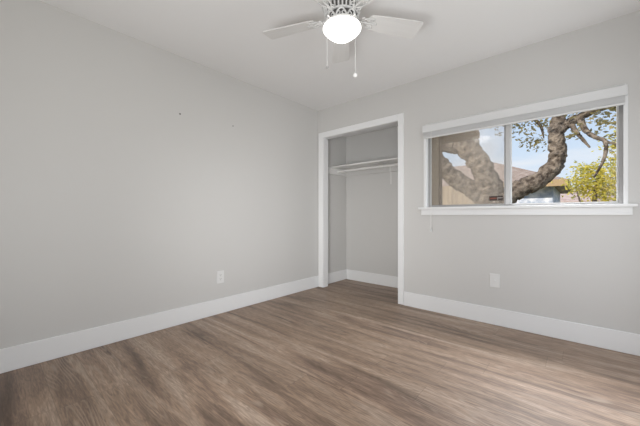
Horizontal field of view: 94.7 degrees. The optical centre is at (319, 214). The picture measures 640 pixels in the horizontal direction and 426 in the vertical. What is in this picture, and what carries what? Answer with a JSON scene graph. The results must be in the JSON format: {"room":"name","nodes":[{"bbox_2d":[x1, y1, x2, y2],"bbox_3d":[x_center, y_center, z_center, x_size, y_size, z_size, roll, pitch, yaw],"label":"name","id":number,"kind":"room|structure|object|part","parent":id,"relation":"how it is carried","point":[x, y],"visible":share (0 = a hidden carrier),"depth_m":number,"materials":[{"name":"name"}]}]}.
{"room":"empty bedroom","nodes":[
{"label":"empty bedroom","id":0,"kind":"room"},
{"bbox_2d":[0,0,345,348],"bbox_3d":[-0.988,-0.226,3.084,0.100,2.440,4.310,0,0,41],"label":"wall","id":1,"kind":"structure","parent":0,"point":[117,205],"depth_m":2.42,"materials":[{"name":"grey paint"}]},
{"bbox_2d":[0,276,318,373],"bbox_3d":[-1.163,0.918,2.799,0.014,0.152,3.450,0,0,41],"label":"baseboard","id":2,"kind":"structure","parent":1,"relation":"attached to","point":[31,353],"depth_m":2.37,"materials":[{"name":"white paint"}]},
{"bbox_2d":[217,270,223,283],"bbox_3d":[-1.006,0.627,2.981,0.009,0.124,0.078,0,0,41],"label":"wall outlet","id":3,"kind":"object","parent":1,"relation":"attached to","point":[220,274],"visible":1,"depth_m":2.98,"materials":[{"name":"white plastic"}]},
{"bbox_2d":[328,167,346,176],"bbox_3d":[0.261,-0.644,4.410,0.019,0.090,0.470,0,0,41],"label":"cleat","id":4,"kind":"object","parent":1,"relation":"attached to","point":[330,170],"visible":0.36,"depth_m":4.36,"materials":[{"name":"white wood"}]},
{"bbox_2d":[0,279,639,425],"bbox_3d":[0.295,1.024,1.953,3.520,0.060,4.310,0,0,41],"label":"floor","id":5,"kind":"structure","parent":0,"point":[345,352],"depth_m":1.84,"materials":[{"name":"brown laminate"}]},
{"bbox_2d":[40,0,639,110],"bbox_3d":[0.090,-1.496,1.721,3.520,0.100,3.690,0,0,41],"label":"ceiling","id":6,"kind":"structure","parent":0,"point":[227,37],"depth_m":2.35,"materials":[{"name":"white paint"}]},
{"bbox_2d":[263,0,422,77],"bbox_3d":[0.118,-1.120,1.775,1.035,0.652,0.999,0,0,41],"label":"ceiling fan","id":7,"kind":"object","parent":6,"relation":"hanging from","point":[342,24],"visible":1,"depth_m":1.83,"materials":[{"name":"white metal"}]},
{"bbox_3d":[-0.190,-1.209,1.925,0.360,0.035,0.135,0,0,21],"label":"blade","id":8,"kind":"part","parent":7,"relation":"part of","materials":[{"name":"white wood"}]},
{"bbox_3d":[0.153,-1.209,2.147,0.135,0.035,0.360,0,0,3],"label":"blade","id":9,"kind":"part","parent":7,"relation":"part of","materials":[{"name":"white wood"}]},
{"bbox_3d":[0.134,-1.104,1.800,0.233,0.084,0.233,0,0,41],"label":"lamp shade","id":10,"kind":"part","parent":7,"relation":"part of","materials":[{"name":"white glass"}]},
{"bbox_3d":[0.470,-1.209,1.890,0.360,0.035,0.135,0,0,-15],"label":"blade","id":11,"kind":"part","parent":7,"relation":"part of","materials":[{"name":"white wood"}]},
{"bbox_2d":[344,124,397,136],"bbox_3d":[0.704,-1.258,3.952,1.290,0.095,0.570,0,0,41],"label":"ceiling","id":12,"kind":"structure","parent":0,"point":[395,125],"depth_m":4.22,"materials":[{"name":"white paint"}]},
{"bbox_2d":[346,126,397,276],"bbox_3d":[0.926,-0.156,4.204,1.290,2.300,0.100,0,0,41],"label":"wall","id":13,"kind":"structure","parent":0,"point":[371,200],"depth_m":4.28,"materials":[{"name":"grey paint"}]},
{"bbox_2d":[328,269,397,287],"bbox_3d":[0.704,0.918,3.952,1.290,0.152,0.570,0,0,41],"label":"baseboard","id":14,"kind":"structure","parent":13,"relation":"attached to","point":[379,279],"depth_m":4.31,"materials":[{"name":"white paint"}]},
{"bbox_2d":[331,157,397,169],"bbox_3d":[0.769,-0.699,4.025,1.280,0.019,0.375,0,0,41],"label":"closet shelf","id":15,"kind":"object","parent":13,"relation":"attached to","point":[390,160],"visible":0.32,"depth_m":4.02,"materials":[{"name":"white wood"}]},
{"bbox_2d":[347,166,397,175],"bbox_3d":[0.887,-0.644,4.159,1.252,0.090,0.019,0,0,41],"label":"cleat","id":16,"kind":"object","parent":13,"relation":"attached to","point":[393,168],"visible":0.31,"depth_m":4.26,"materials":[{"name":"grey paint"}]},
{"bbox_2d":[378,162,391,183],"bbox_3d":[0.872,-0.557,3.958,0.024,0.263,0.340,0,0,41],"label":"shelf bracket","id":17,"kind":"object","parent":13,"relation":"attached to","point":[378,162],"visible":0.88,"depth_m":4.08,"materials":[{"name":"white metal"}]},
{"bbox_2d":[337,163,397,172],"bbox_3d":[0.747,-0.650,4.001,1.252,0.054,0.054,0,0,41],"label":"hanging rod","id":18,"kind":"object","parent":17,"relation":"attached to","point":[394,164],"visible":0.56,"depth_m":4.05,"materials":[{"name":"white metal"}]},
{"bbox_2d":[318,10,639,333],"bbox_3d":[1.298,-0.226,3.015,3.420,2.440,0.130,0,0,41],"label":"wall","id":19,"kind":"structure","parent":0,"point":[582,269],"depth_m":2.52,"materials":[{"name":"grey paint"}]},
{"bbox_2d":[318,113,403,304],"bbox_3d":[0.483,-0.068,3.696,1.252,2.116,0.107,0,0,41],"label":"trim","id":20,"kind":"structure","parent":19,"relation":"attached to","point":[398,119],"depth_m":3.82,"materials":[{"name":"white paint"}]},
{"bbox_3d":[0.014,-0.068,4.050,0.081,2.116,0.017,0,0,41],"label":"casing","id":21,"kind":"part","parent":20,"relation":"part of","materials":[{"name":"white paint"}]},
{"bbox_3d":[0.459,-1.089,3.658,1.105,0.074,0.017,0,0,41],"label":"casing","id":22,"kind":"part","parent":20,"relation":"part of","materials":[{"name":"white paint"}]},
{"bbox_3d":[0.898,-0.068,3.270,0.066,2.116,0.017,0,0,41],"label":"casing","id":23,"kind":"part","parent":20,"relation":"part of","materials":[{"name":"white paint"}]},
{"bbox_2d":[490,273,499,287],"bbox_3d":[1.580,0.595,2.668,0.080,0.123,0.018,0,0,41],"label":"cable plate","id":24,"kind":"object","parent":19,"relation":"attached to","point":[494,278],"visible":1,"depth_m":2.67,"materials":[{"name":"white plastic"}]},
{"bbox_2d":[404,291,639,355],"bbox_3d":[1.691,0.918,2.572,2.044,0.152,0.014,0,0,41],"label":"baseboard","id":25,"kind":"structure","parent":19,"relation":"attached to","point":[615,340],"depth_m":2.47,"materials":[{"name":"white paint"}]},
{"bbox_2d":[418,83,637,214],"bbox_3d":[1.683,-0.475,2.646,1.583,0.951,0.175,0,0,41],"label":"window","id":26,"kind":"structure","parent":19,"relation":"in","point":[621,206],"depth_m":2.46,"materials":[{"name":"white paint"}]},
{"bbox_3d":[1.433,-0.502,2.910,0.690,0.817,0.020,0,0,41],"label":"sash","id":27,"kind":"part","parent":26,"relation":"part of","materials":[{"name":"grey metal"}]},
{"bbox_2d":[489,196,502,200],"bbox_3d":[1.631,-0.155,2.731,0.112,0.042,0.001,0,0,41],"label":"window sticker","id":28,"kind":"object","parent":26,"relation":"attached to","point":[491,198],"visible":1,"depth_m":2.73,"materials":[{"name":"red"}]},
{"bbox_2d":[422,84,627,230],"bbox_3d":[1.625,-0.381,2.583,1.489,1.098,0.070,0,0,41],"label":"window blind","id":29,"kind":"object","parent":26,"relation":"attached to","point":[613,96],"visible":1,"depth_m":2.46,"materials":[{"name":"white plastic"}]},
{"bbox_3d":[1.639,-0.802,2.600,1.467,0.016,0.020,0,0,41],"label":"rail","id":30,"kind":"part","parent":29,"relation":"part of","materials":[{"name":"white"}]},
{"bbox_3d":[1.716,-0.512,2.677,1.451,0.863,0.065,0,0,41],"label":"frame","id":31,"kind":"part","parent":26,"relation":"part of","materials":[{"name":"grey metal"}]},
{"bbox_3d":[1.663,-0.070,2.623,1.583,0.023,0.115,0,0,41],"label":"sill","id":32,"kind":"part","parent":26,"relation":"part of","materials":[{"name":"white paint"}]},
{"bbox_3d":[1.992,-0.502,2.450,0.686,0.817,0.020,0,0,41],"label":"sash","id":33,"kind":"part","parent":26,"relation":"part of","materials":[{"name":"white plastic"}]},
{"label":"outside","id":34,"kind":"structure","parent":0,"visible":0},
{"bbox_3d":[23.613,1.344,23.342,70.000,0.100,59.860,0,0,41],"label":"ground","id":35,"kind":"structure","parent":34,"visible":0},
{"bbox_2d":[432,130,479,204],"bbox_3d":[0.922,-0.066,4.154,2.150,2.720,1.079,0,0,41],"label":"porch","id":36,"kind":"object","parent":35,"relation":"on","point":[437,142],"visible":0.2,"depth_m":3.74,"materials":[{"name":"beige"}]},
{"bbox_2d":[442,183,503,204],"bbox_3d":[2.757,0.209,10.009,6.356,2.170,0.150,0,0,41],"label":"fence","id":37,"kind":"object","parent":35,"relation":"on","point":[450,196],"visible":0.02,"depth_m":8.82,"materials":[{"name":"beige wood"}]},
{"bbox_2d":[442,162,572,202],"bbox_3d":[6.048,-0.531,14.720,9.900,3.650,6.030,0,0,41],"label":"neighbor house","id":38,"kind":"structure","parent":35,"relation":"on","point":[551,192],"depth_m":10.53,"materials":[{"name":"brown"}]},
{"bbox_2d":[442,106,615,203],"bbox_3d":[3.860,-0.770,5.589,4.325,4.183,2.198,0,0,41],"label":"oak tree","id":39,"kind":"object","parent":35,"relation":"on","point":[486,182],"visible":0.44,"depth_m":5.59,"materials":[{"name":"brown plant"}]},
{"bbox_2d":[551,128,615,201],"bbox_3d":[7.251,-0.651,6.985,2.782,3.900,1.883,0,0,41],"label":"tree","id":40,"kind":"object","parent":35,"relation":"on","point":[598,181],"visible":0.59,"depth_m":7.26,"materials":[{"name":"green plant"}]},
{"bbox_2d":[560,185,615,201],"bbox_3d":[20.733,-0.406,20.455,9.500,3.400,7.200,0,0,41],"label":"house","id":41,"kind":"structure","parent":35,"relation":"on","point":[566,198],"depth_m":19.79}
]}

